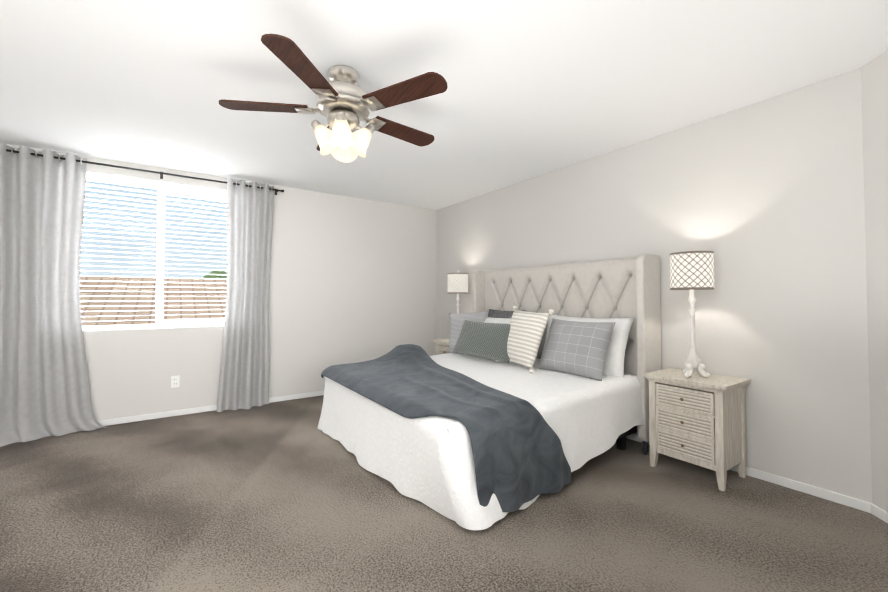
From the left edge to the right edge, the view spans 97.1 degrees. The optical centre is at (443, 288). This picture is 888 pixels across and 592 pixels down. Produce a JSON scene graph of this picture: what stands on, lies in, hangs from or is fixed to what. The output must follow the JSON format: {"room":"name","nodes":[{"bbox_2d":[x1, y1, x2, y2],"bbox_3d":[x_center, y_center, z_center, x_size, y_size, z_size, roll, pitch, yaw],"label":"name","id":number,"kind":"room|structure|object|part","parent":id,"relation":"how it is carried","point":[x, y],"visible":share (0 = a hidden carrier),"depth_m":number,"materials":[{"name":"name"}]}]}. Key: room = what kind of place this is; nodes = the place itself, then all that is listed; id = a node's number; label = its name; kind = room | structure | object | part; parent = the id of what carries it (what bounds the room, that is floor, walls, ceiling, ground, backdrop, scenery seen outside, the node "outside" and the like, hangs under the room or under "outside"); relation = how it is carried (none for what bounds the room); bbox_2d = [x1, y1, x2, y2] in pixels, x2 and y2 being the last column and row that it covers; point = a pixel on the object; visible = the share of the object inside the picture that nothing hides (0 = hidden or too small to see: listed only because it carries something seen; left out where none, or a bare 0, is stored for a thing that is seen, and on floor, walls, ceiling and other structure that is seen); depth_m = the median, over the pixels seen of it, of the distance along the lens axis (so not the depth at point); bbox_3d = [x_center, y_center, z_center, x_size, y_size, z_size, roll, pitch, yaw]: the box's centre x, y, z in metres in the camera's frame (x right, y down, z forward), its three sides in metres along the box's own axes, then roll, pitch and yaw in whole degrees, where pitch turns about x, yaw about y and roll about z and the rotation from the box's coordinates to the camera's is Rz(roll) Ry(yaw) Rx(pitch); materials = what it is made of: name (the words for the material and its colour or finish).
{"room":"bedroom","nodes":[
{"label":"bedroom","id":0,"kind":"room"},
{"bbox_2d":[6,144,435,420],"bbox_3d":[-2.108,0.046,4.413,5.050,2.460,0.150,1,-2,-35],"label":"wall","id":1,"kind":"structure","parent":0,"point":[352,279],"depth_m":4.66,"materials":[{"name":"grey paint"}]},
{"bbox_2d":[6,149,283,194],"bbox_3d":[-2.872,-1.125,3.760,2.522,0.070,0.100,1,-2,-35],"label":"curtain rod","id":2,"kind":"object","parent":1,"relation":"attached to","point":[116,166],"visible":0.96,"depth_m":3.75,"materials":[{"name":"black"}]},
{"bbox_2d":[11,147,82,164],"bbox_3d":[-3.477,-1.136,3.301,0.638,0.058,0.059,1,-2,-35],"label":"grommet","id":3,"kind":"object","parent":2,"relation":"hanging from","point":[36,153],"depth_m":3.33,"materials":[{"name":"silver metal"}]},
{"bbox_2d":[0,142,106,446],"bbox_3d":[-3.369,0.032,3.284,0.894,2.426,0.213,1,-2,-35],"label":"curtain","id":4,"kind":"object","parent":2,"relation":"hanging from","point":[44,386],"visible":0.98,"depth_m":3.32,"materials":[{"name":"grey fabric"}]},
{"bbox_2d":[216,178,273,411],"bbox_3d":[-2.106,0.054,4.187,0.534,2.426,0.155,1,-2,-35],"label":"curtain","id":5,"kind":"object","parent":2,"relation":"hanging from","point":[244,371],"visible":1,"depth_m":4.21,"materials":[{"name":"grey fabric"}]},
{"bbox_2d":[80,178,226,327],"bbox_3d":[-2.847,-0.333,3.934,1.620,1.465,0.062,1,-2,-35],"label":"window","id":6,"kind":"structure","parent":1,"relation":"in","point":[159,301],"depth_m":3.91,"materials":[{"name":"white plastic"}]},
{"bbox_2d":[80,171,227,329],"bbox_3d":[-2.814,-0.339,3.887,1.596,1.447,0.052,1,-2,-35],"label":"window blinds","id":7,"kind":"object","parent":6,"relation":"attached to","point":[145,183],"visible":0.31,"depth_m":3.84,"materials":[{"name":"white plastic"}]},
{"bbox_2d":[83,326,223,331],"bbox_3d":[-2.815,0.392,3.870,1.618,0.011,0.073,1,-2,-35],"label":"window sill","id":8,"kind":"structure","parent":1,"relation":"attached to","point":[149,328],"depth_m":3.79,"materials":[{"name":"white"}]},
{"bbox_2d":[171,375,179,387],"bbox_3d":[-2.676,0.924,3.903,0.070,0.114,0.008,1,-2,-35],"label":"electrical outlet","id":9,"kind":"object","parent":1,"relation":"attached to","point":[175,381],"visible":1,"depth_m":3.90,"materials":[{"name":"white plastic"}]},
{"bbox_2d":[98,390,323,425],"bbox_3d":[-2.062,1.247,4.317,4.750,0.055,0.013,1,-2,-35],"label":"baseboard","id":10,"kind":"structure","parent":1,"relation":"attached to","point":[114,421],"depth_m":3.91,"materials":[{"name":"white wood"}]},
{"bbox_2d":[0,395,887,591],"bbox_3d":[-0.603,1.253,2.202,5.050,0.060,5.450,1,-2,-35],"label":"floor","id":11,"kind":"structure","parent":0,"point":[285,496],"depth_m":2.01,"materials":[{"name":"carpet"}]},
{"bbox_2d":[432,339,449,354],"bbox_3d":[0.159,0.968,4.893,0.398,0.640,0.506,1,-2,-35],"label":"nightstand","id":12,"kind":"object","parent":11,"relation":"on","point":[441,346],"visible":0.1,"depth_m":4.89,"materials":[{"name":"white wood"}]},
{"bbox_2d":[448,271,467,313],"bbox_3d":[0.172,0.207,4.847,0.254,0.878,0.254,1,-2,-35],"label":"lamp","id":13,"kind":"object","parent":12,"relation":"on","point":[457,283],"visible":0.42,"depth_m":4.75,"materials":[{"name":"white fabric"}]},
{"bbox_3d":[0.172,-0.066,4.853,0.254,0.250,0.254,1,-2,-35],"label":"lamp shade","id":14,"kind":"part","parent":13,"relation":"part of","materials":[{"name":"white fabric"}]},
{"bbox_2d":[317,254,661,529],"bbox_3d":[0.281,0.497,3.283,2.059,1.505,2.109,1,-2,-35],"label":"bed","id":15,"kind":"object","parent":11,"relation":"on","point":[528,388],"visible":1,"depth_m":2.85,"materials":[{"name":"fabric"}]},
{"bbox_2d":[321,344,570,511],"bbox_3d":[-0.146,0.864,2.983,1.002,0.658,2.096,1,-2,-35],"label":"throw","id":16,"kind":"object","parent":15,"relation":"on","point":[450,438],"depth_m":2.27,"materials":[{"name":"grey fabric"}]},
{"bbox_3d":[0.239,0.834,3.277,1.845,0.290,1.915,1,-2,-35],"label":"mattress","id":17,"kind":"part","parent":15,"relation":"part of","materials":[{"name":"white fabric"}]},
{"bbox_2d":[452,320,509,362],"bbox_3d":[0.394,0.491,3.778,0.170,0.380,0.800,35,-21,-32],"label":"pillow","id":18,"kind":"object","parent":15,"relation":"on","point":[479,339],"depth_m":3.68,"materials":[{"name":"grey fabric"}]},
{"bbox_2d":[495,306,553,372],"bbox_3d":[0.691,0.423,3.438,0.138,0.563,0.542,25,-10,-25],"label":"pillow","id":19,"kind":"object","parent":15,"relation":"on","point":[521,338],"depth_m":3.35,"materials":[{"name":"beige fabric"}]},
{"bbox_3d":[1.009,0.460,3.817,0.255,1.405,2.045,1,-2,-35],"label":"headboard","id":20,"kind":"part","parent":15,"relation":"part of","materials":[{"name":"fabric"}]},
{"bbox_2d":[643,368,750,490],"bbox_3d":[1.704,0.914,2.655,0.398,0.640,0.506,1,-2,-35],"label":"nightstand","id":21,"kind":"object","parent":11,"relation":"on","point":[696,418],"visible":1,"depth_m":2.53,"materials":[{"name":"white wood"}]},
{"bbox_2d":[670,247,713,377],"bbox_3d":[1.683,0.154,2.658,0.254,0.878,0.254,1,-2,-35],"label":"lamp","id":22,"kind":"object","parent":21,"relation":"on","point":[691,271],"visible":1,"depth_m":2.59,"materials":[{"name":"white fabric"}]},
{"bbox_3d":[1.683,-0.119,2.665,0.254,0.250,0.254,1,-2,-35],"label":"lamp shade","id":23,"kind":"part","parent":22,"relation":"part of","materials":[{"name":"white fabric"}]},
{"bbox_2d":[0,0,887,209],"bbox_3d":[-0.603,-1.286,2.263,5.050,0.100,5.450,1,-2,-35],"label":"ceiling","id":24,"kind":"structure","parent":0,"point":[535,88],"depth_m":2.26,"materials":[{"name":"white paint"}]},
{"bbox_2d":[219,34,447,162],"bbox_3d":[-0.566,-0.965,2.281,1.259,0.539,1.263,1,-2,-35],"label":"fan","id":25,"kind":"object","parent":24,"relation":"hanging from","point":[345,103],"visible":1,"depth_m":2.14,"materials":[{"name":"brown wood"}]},
{"bbox_2d":[436,68,871,502],"bbox_3d":[1.229,0.034,3.891,0.150,2.460,4.500,1,-2,-35],"label":"wall","id":26,"kind":"structure","parent":0,"point":[763,200],"depth_m":2.58,"materials":[{"name":"grey paint"}]},
{"bbox_2d":[626,434,872,512],"bbox_3d":[1.110,1.236,3.891,0.013,0.055,4.291,1,-2,-35],"label":"baseboard","id":27,"kind":"structure","parent":26,"relation":"attached to","point":[855,503],"depth_m":2.35,"materials":[{"name":"white wood"}]},
{"bbox_2d":[861,50,887,511],"bbox_3d":[2.297,-0.023,1.558,0.150,2.460,1.202,0,-1,10],"label":"wall","id":28,"kind":"structure","parent":0,"point":[874,81],"depth_m":2.10,"materials":[{"name":"grey paint"}]},
{"bbox_2d":[870,503,887,522],"bbox_3d":[2.217,1.180,1.543,0.013,0.055,1.202,0,-1,10],"label":"baseboard","id":29,"kind":"structure","parent":28,"relation":"attached to","point":[878,512],"depth_m":2.08,"materials":[{"name":"white wood"}]},
{"label":"outside","id":30,"kind":"structure","parent":0,"visible":0},
{"bbox_2d":[80,269,226,325],"bbox_3d":[-12.614,0.457,11.482,30.000,4.091,15.336,1,-2,-35],"label":"fence","id":31,"kind":"structure","parent":30,"point":[113,313],"depth_m":11.12,"materials":[{"name":"brown wood"}]}
]}

